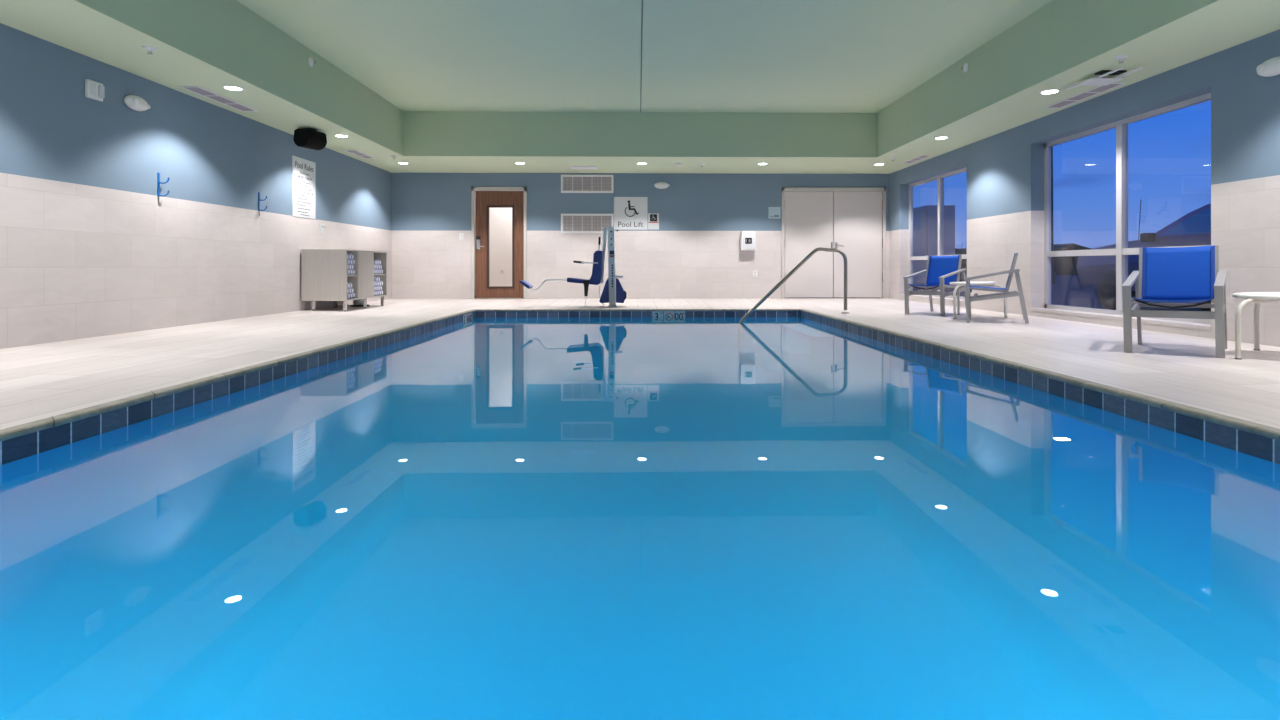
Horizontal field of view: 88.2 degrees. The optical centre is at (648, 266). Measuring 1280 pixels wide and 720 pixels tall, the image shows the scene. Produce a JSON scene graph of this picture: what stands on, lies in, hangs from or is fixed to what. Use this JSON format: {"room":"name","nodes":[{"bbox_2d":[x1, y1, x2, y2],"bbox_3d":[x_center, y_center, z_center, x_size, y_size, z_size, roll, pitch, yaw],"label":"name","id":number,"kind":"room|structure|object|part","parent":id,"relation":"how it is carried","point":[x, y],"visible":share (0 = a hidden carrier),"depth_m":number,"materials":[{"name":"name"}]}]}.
{"room":"indoor swimming pool","nodes":[
{"label":"indoor swimming pool","id":0,"kind":"room"},
{"bbox_2d":[0,23,391,348],"bbox_3d":[-5.053,-1.050,5.567,0.200,3.550,15.300,0,0,-1],"label":"wall","id":1,"kind":"structure","parent":0,"point":[89,248],"depth_m":6.45,"materials":[{"name":"tile"}]},
{"bbox_2d":[85,79,104,100],"bbox_3d":[-4.934,-1.575,5.885,0.055,0.160,0.170,0,0,-1],"label":"fire alarm","id":2,"kind":"object","parent":1,"relation":"attached to","point":[94,90],"visible":1,"depth_m":5.87,"materials":[{"name":"white plastic"}]},
{"bbox_2d":[124,95,150,110],"bbox_3d":[-4.928,-1.580,6.379,0.083,0.142,0.304,0,0,-1],"label":"emergency light","id":3,"kind":"object","parent":1,"relation":"attached to","point":[136,103],"visible":1,"depth_m":6.32,"materials":[{"name":"white plastic"}]},
{"bbox_2d":[157,173,169,202],"bbox_3d":[-4.934,-0.800,6.709,0.103,0.310,0.034,0,0,-35],"label":"towel hook","id":4,"kind":"object","parent":1,"relation":"attached to","point":[158,174],"visible":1,"depth_m":6.69,"materials":[{"name":"blue metal"}]},
{"bbox_3d":[-4.969,-0.835,6.688,0.012,0.240,0.028,0,0,-1],"label":"plate","id":5,"kind":"part","parent":4,"relation":"part of","materials":[{"name":"blue metal"}]},
{"bbox_2d":[258,192,266,215],"bbox_3d":[-4.963,-0.805,8.483,0.103,0.310,0.034,0,0,-35],"label":"towel hook","id":6,"kind":"object","parent":1,"relation":"attached to","point":[259,199],"visible":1,"depth_m":8.46,"materials":[{"name":"blue metal"}]},
{"bbox_3d":[-4.998,-0.840,8.463,0.012,0.240,0.028,0,0,-1],"label":"plate","id":7,"kind":"part","parent":6,"relation":"part of","materials":[{"name":"blue metal"}]},
{"bbox_2d":[292,155,315,218],"bbox_3d":[-5.016,-1.143,9.601,0.014,0.852,0.660,0,0,-1],"label":"sign","id":8,"kind":"object","parent":1,"relation":"attached to","point":[303,171],"visible":1,"depth_m":9.57,"materials":[{"name":"plastic"}]},
{"bbox_2d":[320,224,324,232],"bbox_3d":[-5.008,-0.593,10.148,0.047,0.135,0.150,0,0,-1],"label":"label","id":9,"kind":"object","parent":1,"relation":"attached to","point":[322,227],"visible":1,"depth_m":10.12,"materials":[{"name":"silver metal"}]},
{"bbox_2d":[0,0,1279,173],"bbox_3d":[-0.014,-2.235,5.651,9.880,0.750,14.900,0,0,-1],"label":"ceiling","id":10,"kind":"structure","parent":0,"point":[210,45],"depth_m":7.92,"materials":[{"name":"green paint"}]},
{"bbox_2d":[142,46,157,53],"bbox_3d":[-4.238,-1.835,5.605,0.112,0.050,0.110,0,0,-1],"label":"sprinkler","id":11,"kind":"object","parent":10,"relation":"attached to","point":[149,48],"visible":1,"depth_m":5.59,"materials":[{"name":"white metal"}]},
{"bbox_2d":[179,86,258,111],"bbox_3d":[-4.742,-1.856,7.322,0.200,0.008,1.080,0,0,-1],"label":"ceiling vent","id":12,"kind":"object","parent":10,"relation":"in","point":[198,90],"visible":1,"depth_m":7.26,"materials":[{"name":"white metal"}]},
{"bbox_2d":[183,87,214,94],"bbox_3d":[-4.736,-1.857,6.970,0.156,0.005,0.331,0,0,-1],"label":"grille","id":13,"kind":"object","parent":12,"relation":"attached to","point":[198,90],"depth_m":6.94,"materials":[{"name":"metal"}]},
{"bbox_2d":[206,96,236,103],"bbox_3d":[-4.742,-1.857,7.322,0.156,0.005,0.331,0,0,-1],"label":"grille","id":14,"kind":"object","parent":12,"relation":"attached to","point":[221,99],"depth_m":7.31,"materials":[{"name":"metal"}]},
{"bbox_2d":[226,104,253,110],"bbox_3d":[-4.748,-1.857,7.675,0.156,0.005,0.331,0,0,-1],"label":"grille","id":15,"kind":"object","parent":12,"relation":"attached to","point":[240,107],"depth_m":7.68,"materials":[{"name":"metal"}]},
{"bbox_2d":[222,85,243,90],"bbox_3d":[-4.314,-1.855,6.849,0.196,0.007,0.196,0,0,-1],"label":"recessed light","id":16,"kind":"object","parent":10,"relation":"in","point":[229,87],"visible":1,"depth_m":6.85,"materials":[{"name":"white plastic"}]},
{"bbox_2d":[293,128,326,149],"bbox_3d":[-4.548,-1.725,8.876,0.261,0.270,0.320,0,0,19],"label":"wall speaker","id":17,"kind":"object","parent":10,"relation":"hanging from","point":[310,138],"visible":1,"depth_m":8.76,"materials":[{"name":"black plastic"}]},
{"bbox_2d":[309,57,315,66],"bbox_3d":[-4.037,-2.461,7.932,0.050,0.112,0.110,0,0,-1],"label":"sprinkler","id":18,"kind":"object","parent":10,"relation":"attached to","point":[311,62],"visible":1,"depth_m":7.92,"materials":[{"name":"silver metal"}]},
{"bbox_2d":[334,134,348,136],"bbox_3d":[-4.356,-1.855,9.349,0.196,0.007,0.196,0,0,-1],"label":"recessed light","id":19,"kind":"object","parent":10,"relation":"in","point":[336,135],"visible":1,"depth_m":9.30,"materials":[{"name":"white plastic"}]},
{"bbox_2d":[344,150,375,158],"bbox_3d":[-4.761,-1.856,10.873,0.200,0.008,0.800,0,0,-1],"label":"ceiling vent","id":20,"kind":"object","parent":10,"relation":"in","point":[355,152],"visible":1,"depth_m":10.88,"materials":[{"name":"white metal"}]},
{"bbox_2d":[570,166,596,168],"bbox_3d":[-1.214,-1.847,12.281,0.480,0.026,0.300,0,0,-1],"label":"ceiling vent","id":21,"kind":"object","parent":10,"relation":"in","point":[572,167],"visible":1,"depth_m":12.17,"materials":[{"name":"white plastic"}]},
{"bbox_3d":[-1.214,-1.838,12.281,0.400,0.008,0.220,0,0,-1],"label":"damper plate","id":22,"kind":"part","parent":21,"relation":"part of","materials":[{"name":"white plastic"}]},
{"bbox_2d":[903,155,931,162],"bbox_3d":[4.612,-1.856,11.378,0.180,0.008,0.850,0,0,-1],"label":"ceiling vent","id":23,"kind":"object","parent":10,"relation":"in","point":[920,157],"visible":1,"depth_m":11.28,"materials":[{"name":"white plastic"}]},
{"bbox_2d":[934,136,948,138],"bbox_3d":[4.203,-1.855,9.491,0.196,0.007,0.196,0,0,-1],"label":"recessed light","id":24,"kind":"object","parent":10,"relation":"in","point":[941,137],"visible":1,"depth_m":9.45,"materials":[{"name":"white plastic"}]},
{"bbox_2d":[961,63,967,71],"bbox_3d":[3.890,-2.461,8.151,0.050,0.112,0.110,0,0,-1],"label":"sprinkler","id":25,"kind":"object","parent":10,"relation":"attached to","point":[965,68],"visible":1,"depth_m":8.14,"materials":[{"name":"silver metal"}]},
{"bbox_2d":[1039,89,1060,93],"bbox_3d":[4.245,-1.855,6.991,0.196,0.007,0.196,0,0,-1],"label":"recessed light","id":26,"kind":"object","parent":10,"relation":"in","point":[1050,91],"visible":1,"depth_m":6.97,"materials":[{"name":"white plastic"}]},
{"bbox_2d":[1044,83,1126,107],"bbox_3d":[4.712,-1.856,7.179,0.200,0.008,1.050,0,0,-1],"label":"ceiling vent","id":27,"kind":"object","parent":10,"relation":"in","point":[1099,89],"visible":0.9,"depth_m":7.14,"materials":[{"name":"white plastic"}]},
{"bbox_2d":[1047,101,1075,107],"bbox_3d":[4.706,-1.857,7.522,0.156,0.005,0.321,0,0,-1],"label":"grille","id":28,"kind":"object","parent":27,"relation":"attached to","point":[1060,104],"depth_m":7.53,"materials":[{"name":"metal"}]},
{"bbox_2d":[1068,93,1096,99],"bbox_3d":[4.712,-1.857,7.179,0.156,0.005,0.321,0,0,-1],"label":"grille","id":29,"kind":"object","parent":27,"relation":"attached to","point":[1081,96],"depth_m":7.18,"materials":[{"name":"metal"}]},
{"bbox_2d":[1088,84,1120,91],"bbox_3d":[4.717,-1.857,6.837,0.156,0.005,0.321,0,0,-1],"label":"grille","id":30,"kind":"object","parent":27,"relation":"attached to","point":[1101,88],"depth_m":6.85,"materials":[{"name":"metal"}]},
{"bbox_2d":[1064,67,1142,89],"bbox_3d":[4.395,-1.831,6.384,0.310,0.058,0.740,0,0,-1],"label":"ceiling vent","id":31,"kind":"object","parent":10,"relation":"attached to","point":[1101,78],"visible":1,"depth_m":6.33,"materials":[{"name":"white plastic"}]},
{"bbox_3d":[4.260,-1.815,6.642,0.030,0.012,0.220,0,0,-1],"label":"arm","id":32,"kind":"part","parent":31,"relation":"part of","materials":[{"name":"white plastic"}]},
{"bbox_3d":[4.394,-1.806,6.434,0.310,0.008,0.240,0,0,-1],"label":"plate","id":33,"kind":"part","parent":31,"relation":"part of","materials":[{"name":"white plastic"}]},
{"bbox_3d":[4.308,-1.815,6.172,0.030,0.012,0.320,0,0,-1],"label":"arm","id":34,"kind":"part","parent":31,"relation":"part of","materials":[{"name":"white plastic"}]},
{"bbox_3d":[4.396,-1.853,6.289,0.240,0.014,0.110,0,0,-1],"label":"backing plate","id":35,"kind":"part","parent":31,"relation":"part of","materials":[{"name":"metal"}]},
{"bbox_3d":[4.488,-1.815,6.175,0.030,0.012,0.320,0,0,-1],"label":"arm","id":36,"kind":"part","parent":31,"relation":"part of","materials":[{"name":"white plastic"}]},
{"bbox_2d":[1113,55,1128,62],"bbox_3d":[4.181,-1.835,5.846,0.112,0.050,0.110,0,0,-1],"label":"sprinkler","id":37,"kind":"object","parent":10,"relation":"attached to","point":[1121,57],"visible":1,"depth_m":5.83,"materials":[{"name":"silver metal"}]},
{"bbox_2d":[0,298,1279,429],"bbox_3d":[-0.014,0.775,5.651,9.880,0.300,14.900,0,0,-1],"label":"floor","id":38,"kind":"structure","parent":0,"point":[45,380],"depth_m":5.21,"materials":[{"name":"tile"}]},
{"bbox_2d":[301,249,386,310],"bbox_3d":[-4.683,0.193,10.249,0.645,0.895,1.530,0,0,-1],"label":"base cabinet","id":39,"kind":"object","parent":38,"relation":"on","point":[324,277],"visible":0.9,"depth_m":9.49,"materials":[{"name":"laminate"}]},
{"bbox_3d":[-4.854,0.552,9.551,0.040,0.130,0.040,0,0,-1],"label":"leg","id":40,"kind":"part","parent":39,"relation":"part of","materials":[{"name":"silver metal"}]},
{"bbox_3d":[-4.671,0.116,9.495,0.645,0.742,0.022,0,0,-1],"label":"panel","id":41,"kind":"part","parent":39,"relation":"part of","materials":[{"name":"laminate"}]},
{"bbox_3d":[-4.399,0.557,9.558,0.040,0.141,0.040,0,0,-1],"label":"leg","id":42,"kind":"part","parent":39,"relation":"part of","materials":[{"name":"silver metal"}]},
{"bbox_3d":[-4.411,0.557,10.253,0.040,0.141,0.040,0,0,-1],"label":"leg","id":43,"kind":"part","parent":39,"relation":"part of","materials":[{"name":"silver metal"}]},
{"bbox_3d":[-4.372,0.116,10.179,0.020,0.694,0.552,0,0,-1],"label":"door panel","id":44,"kind":"part","parent":39,"relation":"part of","materials":[{"name":"laminate"}]},
{"bbox_3d":[-4.683,-0.244,10.249,0.645,0.022,1.486,0,0,-1],"label":"panel","id":45,"kind":"part","parent":39,"relation":"part of","materials":[{"name":"laminate"}]},
{"bbox_3d":[-4.683,0.476,10.249,0.645,0.022,1.486,0,0,-1],"label":"panel","id":46,"kind":"part","parent":39,"relation":"part of","materials":[{"name":"laminate"}]},
{"bbox_3d":[-4.696,0.116,11.003,0.645,0.742,0.022,0,0,-1],"label":"panel","id":47,"kind":"part","parent":39,"relation":"part of","materials":[{"name":"laminate"}]},
{"bbox_2d":[350,299,369,306],"bbox_3d":[-4.678,0.574,10.674,0.300,0.120,0.300,0,0,-1],"label":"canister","id":48,"kind":"object","parent":38,"relation":"on","point":[358,303],"visible":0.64,"depth_m":10.61,"materials":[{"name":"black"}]},
{"bbox_2d":[519,227,626,306],"bbox_3d":[-1.269,-0.004,11.130,1.779,1.343,0.518,0,0,-1],"label":"lift","id":49,"kind":"object","parent":38,"relation":"on","point":[612,294],"visible":1,"depth_m":11.05,"materials":[{"name":"paint"}]},
{"bbox_3d":[-1.069,0.013,11.134,0.583,0.575,0.440,0,0,-1],"label":"seat","id":50,"kind":"part","parent":49,"relation":"part of","materials":[{"name":"blue plastic"}]},
{"bbox_3d":[-0.761,-0.190,11.139,0.116,0.914,0.060,0,0,-1],"label":"lift arm","id":51,"kind":"part","parent":49,"relation":"part of","materials":[{"name":"paint"}]},
{"bbox_2d":[0,356,1279,719],"bbox_3d":[-0.078,1.440,5.599,5.830,1.270,10.600,0,0,-1],"label":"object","id":52,"kind":"object","parent":38,"relation":"in","point":[556,537],"visible":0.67,"depth_m":3.53,"materials":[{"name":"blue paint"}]},
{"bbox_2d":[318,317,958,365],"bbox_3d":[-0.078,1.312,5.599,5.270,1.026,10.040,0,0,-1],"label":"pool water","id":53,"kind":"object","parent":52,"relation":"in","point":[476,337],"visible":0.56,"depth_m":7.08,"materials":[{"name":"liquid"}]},
{"bbox_2d":[0,362,1279,493],"bbox_3d":[-0.078,0.867,5.599,5.290,0.116,10.060,0,0,-1],"label":"trim","id":54,"kind":"structure","parent":52,"relation":"attached to","point":[1264,473],"depth_m":3.47,"materials":[{"name":"tile"}]},
{"bbox_2d":[744,357,835,400],"bbox_3d":[1.996,1.348,9.678,0.924,0.854,1.888,0,0,-1],"label":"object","id":55,"kind":"structure","parent":52,"relation":"in","point":[773,378],"depth_m":8.74,"materials":[{"name":"blue paint"}]},
{"bbox_2d":[0,309,1279,441],"bbox_3d":[-0.078,0.695,5.599,5.350,0.032,10.120,0,0,-1],"label":"trim","id":56,"kind":"structure","parent":38,"relation":"attached to","point":[31,427],"depth_m":3.85,"materials":[{"name":"tile"}]},
{"bbox_2d":[0,311,1279,464],"bbox_3d":[-0.078,0.760,5.599,5.290,0.097,10.060,0,0,-1],"label":"tiles","id":57,"kind":"structure","parent":38,"relation":"attached to","point":[17,448],"depth_m":3.87,"materials":[{"name":"tile"}]},
{"bbox_2d":[664,311,673,316],"bbox_3d":[0.321,0.813,10.597,0.168,0.202,0.016,0,0,-1],"label":"marker","id":58,"kind":"object","parent":57,"relation":"attached to","point":[666,313],"visible":0.55,"depth_m":10.60,"materials":[{"name":"tile"}]},
{"bbox_2d":[653,311,662,316],"bbox_3d":[0.143,0.813,10.598,0.168,0.202,0.007,0,0,-1],"label":"depth marker","id":59,"kind":"object","parent":38,"relation":"attached to","point":[655,313],"visible":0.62,"depth_m":10.60,"materials":[{"name":"tile"}]},
{"bbox_2d":[675,311,684,316],"bbox_3d":[0.498,0.813,10.604,0.169,0.202,0.007,0,0,-1],"label":"depth marker","id":60,"kind":"object","parent":38,"relation":"attached to","point":[677,313],"visible":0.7,"depth_m":10.60,"materials":[{"name":"tile"}]},
{"bbox_2d":[738,247,848,359],"bbox_3d":[2.101,0.530,9.566,1.620,1.629,0.120,0,0,-1],"label":"pool handrail","id":61,"kind":"object","parent":38,"relation":"on","point":[815,250],"visible":0.93,"depth_m":9.55,"materials":[{"name":"metal"}]},
{"bbox_2d":[903,255,966,315],"bbox_3d":[3.985,0.244,9.153,0.650,0.808,0.588,-1,0,-34],"label":"armchair","id":62,"kind":"object","parent":38,"relation":"on","point":[940,271],"visible":0.98,"depth_m":9.19,"materials":[{"name":"blue fabric"}]},
{"bbox_3d":[3.595,0.407,9.210,0.028,0.495,0.050,-1,0,-34],"label":"leg","id":63,"kind":"part","parent":62,"relation":"part of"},
{"bbox_3d":[3.799,0.096,9.354,0.574,0.125,0.052,-1,0,-34],"label":"armrest","id":64,"kind":"part","parent":62,"relation":"part of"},
{"bbox_3d":[3.823,0.072,9.332,0.530,0.453,0.022,-1,0,-34],"label":"seat rail","id":65,"kind":"part","parent":62,"relation":"part of","materials":[{"name":"metal"}]},
{"bbox_3d":[3.904,0.255,9.098,0.431,0.055,0.461,0,0,-34],"label":"seat","id":66,"kind":"part","parent":62,"relation":"part of","materials":[{"name":"blue fabric"}]},
{"bbox_3d":[4.053,0.344,9.523,0.126,0.605,0.024,-1,0,-34],"label":"leg","id":67,"kind":"part","parent":62,"relation":"part of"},
{"bbox_3d":[4.125,0.053,9.252,0.132,0.434,0.453,-1,0,-34],"label":"backrest","id":68,"kind":"part","parent":62,"relation":"part of","materials":[{"name":"blue fabric"}]},
{"bbox_3d":[3.897,0.400,8.767,0.028,0.495,0.050,-1,0,-34],"label":"leg","id":69,"kind":"part","parent":62,"relation":"part of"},
{"bbox_3d":[4.089,0.066,8.942,0.530,0.453,0.022,-1,0,-34],"label":"seat rail","id":70,"kind":"part","parent":62,"relation":"part of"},
{"bbox_3d":[4.100,0.089,8.911,0.574,0.125,0.052,-1,0,-34],"label":"armrest","id":71,"kind":"part","parent":62,"relation":"part of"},
{"bbox_3d":[4.354,0.337,9.079,0.126,0.605,0.024,-1,0,-34],"label":"leg","id":72,"kind":"part","parent":62,"relation":"part of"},
{"bbox_2d":[949,281,1006,318],"bbox_3d":[4.096,0.419,8.500,0.655,0.448,0.681,-1,0,-23],"label":"side table","id":73,"kind":"object","parent":38,"relation":"on","point":[973,283],"visible":0.9,"depth_m":8.32,"materials":[{"name":"metal"}]},
{"bbox_3d":[3.972,0.435,8.386,0.331,0.416,0.076,-1,0,-23],"label":"leg","id":74,"kind":"part","parent":73,"relation":"part of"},
{"bbox_2d":[964,253,1028,323],"bbox_3d":[4.107,0.241,7.820,0.650,0.808,0.588,-1,0,28],"label":"armchair","id":75,"kind":"object","parent":38,"relation":"on","point":[969,288],"visible":1,"depth_m":7.64,"materials":[{"name":"grey metal"}]},
{"bbox_3d":[3.727,0.404,7.718,0.028,0.495,0.050,-1,0,28],"label":"leg","id":76,"kind":"part","parent":75,"relation":"part of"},
{"bbox_3d":[3.976,0.398,8.193,0.028,0.495,0.050,-1,0,28],"label":"leg","id":77,"kind":"part","parent":75,"relation":"part of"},
{"bbox_3d":[4.021,0.253,7.865,0.431,0.054,0.461,0,0,28],"label":"seat","id":78,"kind":"part","parent":75,"relation":"part of","materials":[{"name":"blue fabric"}]},
{"bbox_3d":[3.946,0.093,7.600,0.574,0.125,0.052,-1,0,28],"label":"armrest","id":79,"kind":"part","parent":75,"relation":"part of","materials":[{"name":"metal"}]},
{"bbox_3d":[4.195,0.087,8.075,0.574,0.125,0.052,-1,0,28],"label":"armrest","id":80,"kind":"part","parent":75,"relation":"part of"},
{"bbox_3d":[3.968,0.070,7.624,0.530,0.453,0.022,-1,0,28],"label":"seat rail","id":81,"kind":"part","parent":75,"relation":"part of","materials":[{"name":"metal"}]},
{"bbox_3d":[4.466,0.335,7.936,0.126,0.605,0.024,-1,0,28],"label":"leg","id":82,"kind":"part","parent":75,"relation":"part of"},
{"bbox_3d":[4.217,0.341,7.461,0.126,0.605,0.024,-1,0,28],"label":"leg","id":83,"kind":"part","parent":75,"relation":"part of","materials":[{"name":"metal"}]},
{"bbox_2d":[1122,245,1227,357],"bbox_3d":[4.063,0.243,5.090,0.588,0.808,0.650,-1,0,44],"label":"armchair","id":84,"kind":"object","parent":38,"relation":"on","point":[1176,277],"visible":1,"depth_m":5.14,"materials":[{"name":"blue fabric"}]},
{"bbox_3d":[3.670,0.407,5.063,0.050,0.495,0.028,-1,0,44],"label":"leg","id":85,"kind":"part","parent":84,"relation":"part of","materials":[{"name":"metal"}]},
{"bbox_3d":[3.839,0.097,5.248,0.052,0.125,0.574,-1,0,44],"label":"armrest","id":86,"kind":"part","parent":84,"relation":"part of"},
{"bbox_3d":[3.868,0.073,5.232,0.022,0.453,0.530,-1,0,44],"label":"seat rail","id":87,"kind":"part","parent":84,"relation":"part of","materials":[{"name":"metal"}]},
{"bbox_3d":[4.052,0.345,5.465,0.024,0.605,0.126,-1,0,44],"label":"leg","id":88,"kind":"part","parent":84,"relation":"part of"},
{"bbox_3d":[3.995,0.256,5.019,0.461,0.060,0.431,-1,0,44],"label":"seat","id":89,"kind":"part","parent":84,"relation":"part of","materials":[{"name":"blue fabric"}]},
{"bbox_3d":[4.179,0.054,5.217,0.453,0.434,0.132,-1,0,44],"label":"backrest","id":90,"kind":"part","parent":84,"relation":"part of","materials":[{"name":"blue fabric"}]},
{"bbox_3d":[4.209,0.065,4.906,0.022,0.453,0.530,-1,0,44],"label":"seat rail","id":91,"kind":"part","parent":84,"relation":"part of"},
{"bbox_3d":[4.058,0.398,4.693,0.050,0.495,0.028,-1,0,44],"label":"leg","id":92,"kind":"part","parent":84,"relation":"part of","materials":[{"name":"metal"}]},
{"bbox_3d":[4.227,0.088,4.878,0.052,0.125,0.574,-1,0,44],"label":"armrest","id":93,"kind":"part","parent":84,"relation":"part of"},
{"bbox_3d":[4.440,0.336,5.095,0.024,0.605,0.126,-1,0,44],"label":"leg","id":94,"kind":"part","parent":84,"relation":"part of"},
{"bbox_2d":[1232,292,1279,359],"bbox_3d":[4.420,0.413,4.695,0.655,0.448,0.681,-1,0,-1],"label":"side table","id":95,"kind":"object","parent":38,"relation":"on","point":[1256,298],"visible":1,"depth_m":4.62,"materials":[{"name":"metal"}]},
{"bbox_2d":[392,173,888,298],"bbox_3d":[-0.155,-1.025,14.149,9.880,3.600,2.100,0,0,-1],"label":"wall","id":96,"kind":"structure","parent":0,"point":[694,252],"depth_m":13.10,"materials":[{"name":"tile"}]},
{"bbox_2d":[459,233,463,239],"bbox_3d":[-3.707,-0.603,13.036,0.085,0.130,0.014,0,0,-1],"label":"light switch","id":97,"kind":"object","parent":96,"relation":"attached to","point":[461,235],"visible":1,"depth_m":13.03,"materials":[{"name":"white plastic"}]},
{"bbox_2d":[471,187,526,298],"bbox_3d":[-2.962,-0.478,13.076,1.084,2.207,0.193,0,0,-1],"label":"door","id":98,"kind":"structure","parent":96,"relation":"in","point":[482,198],"depth_m":13.07,"materials":[{"name":"wood"}]},
{"bbox_3d":[-3.367,-0.470,13.050,0.080,0.250,0.032,0,0,-1],"label":"lock plate","id":99,"kind":"part","parent":98,"relation":"part of","materials":[{"name":"silver metal"}]},
{"bbox_2d":[499,269,504,273],"bbox_3d":[-3.350,0.105,15.040,0.120,0.100,0.014,0,0,-1],"label":"wall outlet","id":100,"kind":"object","parent":96,"relation":"attached to","point":[501,271],"visible":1,"depth_m":15.04,"materials":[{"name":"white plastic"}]},
{"bbox_2d":[561,175,612,192],"bbox_3d":[-1.224,-1.647,13.072,1.039,0.357,0.025,0,0,-1],"label":"air vent","id":101,"kind":"object","parent":96,"relation":"in","point":[569,183],"visible":1,"depth_m":13.07,"materials":[{"name":"white metal"}]},
{"bbox_2d":[561,214,612,232],"bbox_3d":[-1.224,-0.863,13.072,1.039,0.386,0.025,0,0,-1],"label":"air vent","id":102,"kind":"object","parent":96,"relation":"in","point":[570,223],"visible":0.9,"depth_m":13.07,"materials":[{"name":"white metal"}]},
{"bbox_2d":[614,197,647,229],"bbox_3d":[-0.362,-1.065,13.092,0.666,0.650,0.014,0,0,-1],"label":"sign","id":103,"kind":"object","parent":96,"relation":"attached to","point":[630,213],"visible":1,"depth_m":13.09,"materials":[{"name":"plastic"}]},
{"bbox_2d":[648,213,658,228],"bbox_3d":[0.090,-0.905,13.100,0.220,0.320,0.013,0,0,-1],"label":"notice","id":104,"kind":"object","parent":96,"relation":"attached to","point":[653,218],"visible":1,"depth_m":13.10,"materials":[{"name":"plastic"}]},
{"bbox_3d":[0.090,-0.975,13.096,0.140,0.140,0.002,0,0,-1],"label":"pictogram panel","id":105,"kind":"part","parent":104,"relation":"part of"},
{"bbox_2d":[654,182,669,188],"bbox_3d":[0.259,-1.618,13.068,0.304,0.142,0.083,0,0,-1],"label":"emergency light","id":106,"kind":"object","parent":96,"relation":"attached to","point":[660,185],"visible":1,"depth_m":13.04,"materials":[{"name":"white plastic"}]},
{"bbox_2d":[740,232,755,250],"bbox_3d":[1.954,-0.512,13.044,0.280,0.370,0.186,0,0,-1],"label":"phone","id":107,"kind":"object","parent":96,"relation":"attached to","point":[747,239],"visible":1,"depth_m":12.96,"materials":[{"name":"white plastic"}]},
{"bbox_3d":[1.960,-0.514,12.965,0.240,0.335,0.007,0,0,-1],"label":"door","id":108,"kind":"part","parent":107,"relation":"part of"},
{"bbox_2d":[768,207,780,218],"bbox_3d":[2.499,-1.080,13.141,0.240,0.230,0.011,0,0,-1],"label":"room sign","id":109,"kind":"object","parent":96,"relation":"attached to","point":[773,212],"visible":1,"depth_m":13.14,"materials":[{"name":"plastic"}]},
{"bbox_2d":[781,188,885,297],"bbox_3d":[3.681,-0.468,13.222,2.090,2.225,0.263,0,0,-1],"label":"door","id":110,"kind":"structure","parent":96,"relation":"in","point":[852,221],"depth_m":13.17,"materials":[{"name":"paint"}]},
{"bbox_2d":[237,0,1051,112],"bbox_3d":[-0.014,-2.685,5.651,9.880,0.150,14.900,0,0,-1],"label":"ceiling","id":111,"kind":"structure","parent":0,"point":[715,56],"depth_m":7.78,"materials":[{"name":"green paint"}]},
{"bbox_2d":[640,0,642,111],"bbox_3d":[-0.052,-2.613,5.715,0.015,0.014,10.830,0,0,-1],"label":"trim","id":112,"kind":"structure","parent":111,"relation":"attached to","point":[642,0],"depth_m":7.73,"materials":[{"name":"paint"}]},
{"bbox_2d":[889,29,1279,346],"bbox_3d":[5.051,-1.050,5.735,0.250,3.550,15.300,0,0,-1],"label":"wall","id":113,"kind":"structure","parent":0,"point":[1005,170],"depth_m":6.43,"materials":[{"name":"blue paint"}]},
{"bbox_2d":[900,167,966,302],"bbox_3d":[4.944,-0.512,11.369,0.235,2.135,2.570,0,0,-1],"label":"window","id":114,"kind":"structure","parent":113,"relation":"in","point":[940,178],"depth_m":11.38,"materials":[{"name":"metal"}]},
{"bbox_3d":[4.925,0.538,11.368,0.195,0.034,2.570,0,0,-1],"label":"sill","id":115,"kind":"part","parent":114,"relation":"part of","materials":[{"name":"tile"}]},
{"bbox_2d":[1031,93,1210,329],"bbox_3d":[5.015,-0.512,7.109,0.235,2.135,2.650,0,0,-1],"label":"window","id":116,"kind":"structure","parent":113,"relation":"in","point":[1122,251],"depth_m":7.10,"materials":[{"name":"metal"}]},
{"bbox_3d":[4.995,0.538,7.109,0.195,0.034,2.650,0,0,-1],"label":"sill","id":117,"kind":"part","parent":116,"relation":"part of","materials":[{"name":"tile"}]},
{"bbox_2d":[1256,56,1279,76],"bbox_3d":[4.896,-1.575,5.172,0.083,0.142,0.304,0,0,-1],"label":"emergency light","id":118,"kind":"object","parent":113,"relation":"attached to","point":[1271,67],"visible":1,"depth_m":5.18,"materials":[{"name":"white plastic"}]},
{"label":"outside","id":119,"kind":"structure","parent":0,"visible":0},
{"bbox_2d":[913,275,1210,310],"bbox_3d":[32.050,0.845,35.537,54.730,0.200,110.000,0,0,-1],"label":"ground","id":120,"kind":"structure","parent":119,"point":[1066,291],"depth_m":17.25,"materials":[{"name":"concrete"}]},
{"bbox_2d":[913,205,954,282],"bbox_3d":[11.260,-1.035,34.117,5.250,3.560,8.150,0,0,-1],"label":"building","id":121,"kind":"structure","parent":120,"relation":"on","point":[925,218],"depth_m":30.09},
{"bbox_2d":[949,259,966,287],"bbox_3d":[10.731,0.209,22.698,1.545,1.107,1.568,0,0,-1],"label":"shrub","id":122,"kind":"object","parent":120,"relation":"on","point":[963,262],"visible":0.12,"depth_m":22.54,"materials":[{"name":"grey plant"}]},
{"bbox_2d":[955,243,1090,274],"bbox_3d":[38.315,-0.665,62.645,50.700,3.020,4.000,0,0,-1],"label":"hills","id":123,"kind":"structure","parent":120,"relation":"on","point":[1064,265],"depth_m":60.65,"materials":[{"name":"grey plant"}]},
{"bbox_2d":[1051,146,1053,250],"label":"window frame","id":124,"kind":"structure","parent":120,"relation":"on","point":[1052,240],"depth_m":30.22,"materials":[{"name":"metal"}]},
{"bbox_2d":[1076,200,1210,309],"bbox_3d":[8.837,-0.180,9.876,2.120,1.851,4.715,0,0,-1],"label":"building","id":125,"kind":"structure","parent":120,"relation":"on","point":[1098,273],"depth_m":10.80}
]}

